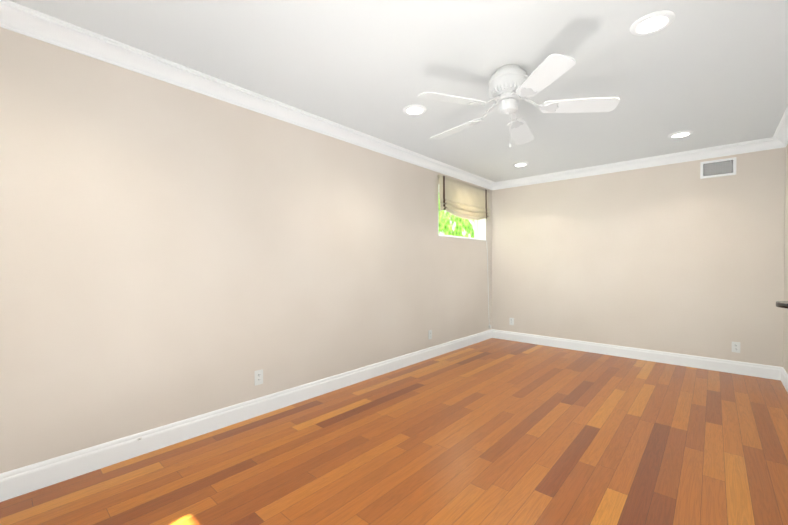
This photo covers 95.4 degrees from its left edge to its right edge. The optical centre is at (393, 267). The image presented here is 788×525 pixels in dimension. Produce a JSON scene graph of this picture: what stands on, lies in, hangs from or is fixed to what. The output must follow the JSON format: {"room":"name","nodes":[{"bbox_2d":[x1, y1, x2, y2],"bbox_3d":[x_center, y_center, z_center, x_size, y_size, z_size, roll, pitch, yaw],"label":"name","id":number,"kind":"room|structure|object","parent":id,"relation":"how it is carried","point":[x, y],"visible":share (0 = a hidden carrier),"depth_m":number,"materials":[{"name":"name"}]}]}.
{"room":"empty room","nodes":[
{"label":"empty room","id":0,"kind":"room"},
{"bbox_2d":[0,27,491,473],"bbox_3d":[-0.507,-0.087,3.635,0.200,2.500,6.500,1,1,42],"label":"wall","id":1,"kind":"structure","parent":0,"point":[170,253],"depth_m":2.43,"materials":[{"name":"beige paint"}]},
{"bbox_2d":[0,329,491,501],"bbox_3d":[-0.425,1.095,3.576,0.017,0.138,6.100,1,1,42],"label":"baseboard","id":2,"kind":"structure","parent":1,"relation":"attached to","point":[29,478],"depth_m":2.45,"materials":[{"name":"white wood"}]},
{"bbox_2d":[0,0,495,189],"bbox_3d":[-0.395,-1.286,3.522,0.100,0.100,6.100,1,1,42],"label":"crown molding","id":3,"kind":"structure","parent":1,"relation":"attached to","point":[23,20],"depth_m":2.41,"materials":[{"name":"white wood"}]},
{"bbox_2d":[254,369,262,385],"bbox_3d":[-1.075,0.872,2.853,0.008,0.115,0.070,1,1,42],"label":"electrical outlet","id":4,"kind":"object","parent":1,"relation":"attached to","point":[258,374],"visible":1,"depth_m":2.85,"materials":[{"name":"white plastic"}]},
{"bbox_2d":[428,330,431,338],"bbox_3d":[0.463,0.852,4.576,0.008,0.115,0.070,1,1,42],"label":"electrical outlet","id":5,"kind":"object","parent":1,"relation":"attached to","point":[429,334],"visible":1,"depth_m":4.57,"materials":[{"name":"white plastic"}]},
{"bbox_2d":[438,184,485,240],"bbox_3d":[0.954,-0.765,5.246,0.195,0.680,1.320,1,1,42],"label":"window","id":6,"kind":"structure","parent":1,"relation":"in","point":[479,231],"depth_m":5.68,"materials":[{"name":"white"}]},
{"bbox_2d":[438,174,489,219],"bbox_3d":[1.056,-0.959,5.160,0.085,0.520,1.381,1,1,42],"label":"blind","id":7,"kind":"object","parent":6,"relation":"attached to","point":[460,199],"visible":1,"depth_m":5.08,"materials":[{"name":"fabric"}]},
{"bbox_2d":[486,241,490,328],"bbox_3d":[1.517,0.273,5.740,0.022,1.403,0.130,1,1,42],"label":"cord","id":8,"kind":"object","parent":1,"relation":"attached to","point":[488,288],"visible":0.98,"depth_m":5.74,"materials":[{"name":"white plastic"}]},
{"bbox_2d":[0,338,787,524],"bbox_3d":[0.777,1.236,2.505,3.640,0.120,6.500,1,1,42],"label":"floor","id":9,"kind":"structure","parent":0,"point":[493,431],"depth_m":2.23,"materials":[{"name":"brown wood"}]},
{"bbox_2d":[9,0,787,181],"bbox_3d":[0.777,-1.384,2.475,3.640,0.120,6.500,1,1,42],"label":"ceiling","id":10,"kind":"structure","parent":0,"point":[711,73],"depth_m":2.30,"materials":[{"name":"white paint"}]},
{"bbox_2d":[403,105,425,114],"bbox_3d":[0.172,-1.323,3.015,0.200,0.012,0.200,1,1,42],"label":"recessed light","id":11,"kind":"object","parent":10,"relation":"in","point":[414,109],"visible":1,"depth_m":3.00,"materials":[{"name":"white"}]},
{"bbox_2d":[418,54,619,147],"bbox_3d":[0.753,-1.062,2.444,1.258,0.523,1.278,1,1,42],"label":"ceiling fan","id":12,"kind":"object","parent":10,"relation":"hanging from","point":[511,86],"visible":1,"depth_m":2.30,"materials":[{"name":"white metal"}]},
{"bbox_2d":[513,162,528,166],"bbox_3d":[1.650,-1.342,4.672,0.200,0.012,0.200,1,1,42],"label":"recessed light","id":13,"kind":"object","parent":10,"relation":"in","point":[521,164],"visible":0.98,"depth_m":4.65,"materials":[{"name":"white"}]},
{"bbox_2d":[630,10,674,35],"bbox_3d":[1.389,-1.311,1.930,0.200,0.012,0.200,1,1,42],"label":"recessed light","id":14,"kind":"object","parent":10,"relation":"in","point":[652,23],"visible":1,"depth_m":1.92,"materials":[{"name":"white"}]},
{"bbox_2d":[668,131,692,137],"bbox_3d":[2.867,-1.330,3.587,0.200,0.012,0.200,1,1,42],"label":"recessed light","id":15,"kind":"object","parent":10,"relation":"in","point":[681,134],"visible":1,"depth_m":3.58,"materials":[{"name":"white"}]},
{"bbox_2d":[492,147,785,366],"bbox_3d":[2.874,-0.101,4.841,3.240,2.500,0.200,1,1,42],"label":"wall","id":16,"kind":"structure","parent":0,"point":[682,258],"depth_m":4.42,"materials":[{"name":"beige paint"}]},
{"bbox_2d":[509,318,513,324],"bbox_3d":[1.847,0.841,5.628,0.070,0.115,0.008,1,1,42],"label":"electrical outlet","id":17,"kind":"object","parent":16,"relation":"attached to","point":[511,321],"visible":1,"depth_m":5.63,"materials":[{"name":"white plastic"}]},
{"bbox_2d":[496,137,771,189],"bbox_3d":[2.774,-1.299,4.715,3.000,0.100,0.100,1,1,42],"label":"crown molding","id":18,"kind":"structure","parent":16,"relation":"attached to","point":[766,143],"depth_m":4.41,"materials":[{"name":"white wood"}]},
{"bbox_2d":[492,329,779,379],"bbox_3d":[2.801,1.081,4.773,3.180,0.138,0.017,1,1,42],"label":"baseboard","id":19,"kind":"structure","parent":16,"relation":"attached to","point":[722,365],"depth_m":4.42,"materials":[{"name":"white wood"}]},
{"bbox_2d":[700,157,735,178],"bbox_3d":[3.628,-1.116,4.014,0.300,0.190,0.012,1,1,42],"label":"air vent","id":20,"kind":"object","parent":16,"relation":"in","point":[718,168],"visible":1,"depth_m":4.01,"materials":[{"name":"white metal"}]},
{"bbox_2d":[732,342,739,352],"bbox_3d":[3.750,0.870,3.931,0.070,0.115,0.008,1,1,42],"label":"electrical outlet","id":21,"kind":"object","parent":16,"relation":"attached to","point":[736,347],"visible":1,"depth_m":3.93,"materials":[{"name":"white plastic"}]},
{"bbox_2d":[783,144,787,373],"bbox_3d":[2.061,-0.061,1.345,0.200,2.500,6.500,1,1,42],"label":"wall","id":22,"kind":"structure","parent":0,"point":[785,347],"depth_m":3.59,"materials":[{"name":"beige paint"}]},
{"bbox_2d":[772,106,787,148],"bbox_3d":[1.949,-1.262,1.432,0.100,0.100,6.100,1,1,42],"label":"crown molding","id":23,"kind":"structure","parent":22,"relation":"attached to","point":[780,138],"depth_m":3.50,"materials":[{"name":"white wood"}]},
{"bbox_2d":[776,301,787,308],"bbox_3d":[2.671,0.362,2.347,0.236,0.261,0.450,1,1,42],"label":"console","id":24,"kind":"object","parent":22,"relation":"attached to","point":[782,304],"visible":1,"depth_m":2.36,"materials":[{"name":"black metal"}]},
{"bbox_2d":[780,367,787,391],"bbox_3d":[1.979,1.119,1.431,0.017,0.138,6.100,1,1,42],"label":"baseboard","id":25,"kind":"structure","parent":22,"relation":"attached to","point":[783,374],"depth_m":3.55,"materials":[{"name":"white wood"}]},
{"label":"outside","id":26,"kind":"structure","parent":0,"visible":0},
{"bbox_2d":[439,198,473,237],"bbox_3d":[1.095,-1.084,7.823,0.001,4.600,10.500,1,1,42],"label":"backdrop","id":27,"kind":"structure","parent":26,"point":[469,229],"depth_m":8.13,"materials":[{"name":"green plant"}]}
]}

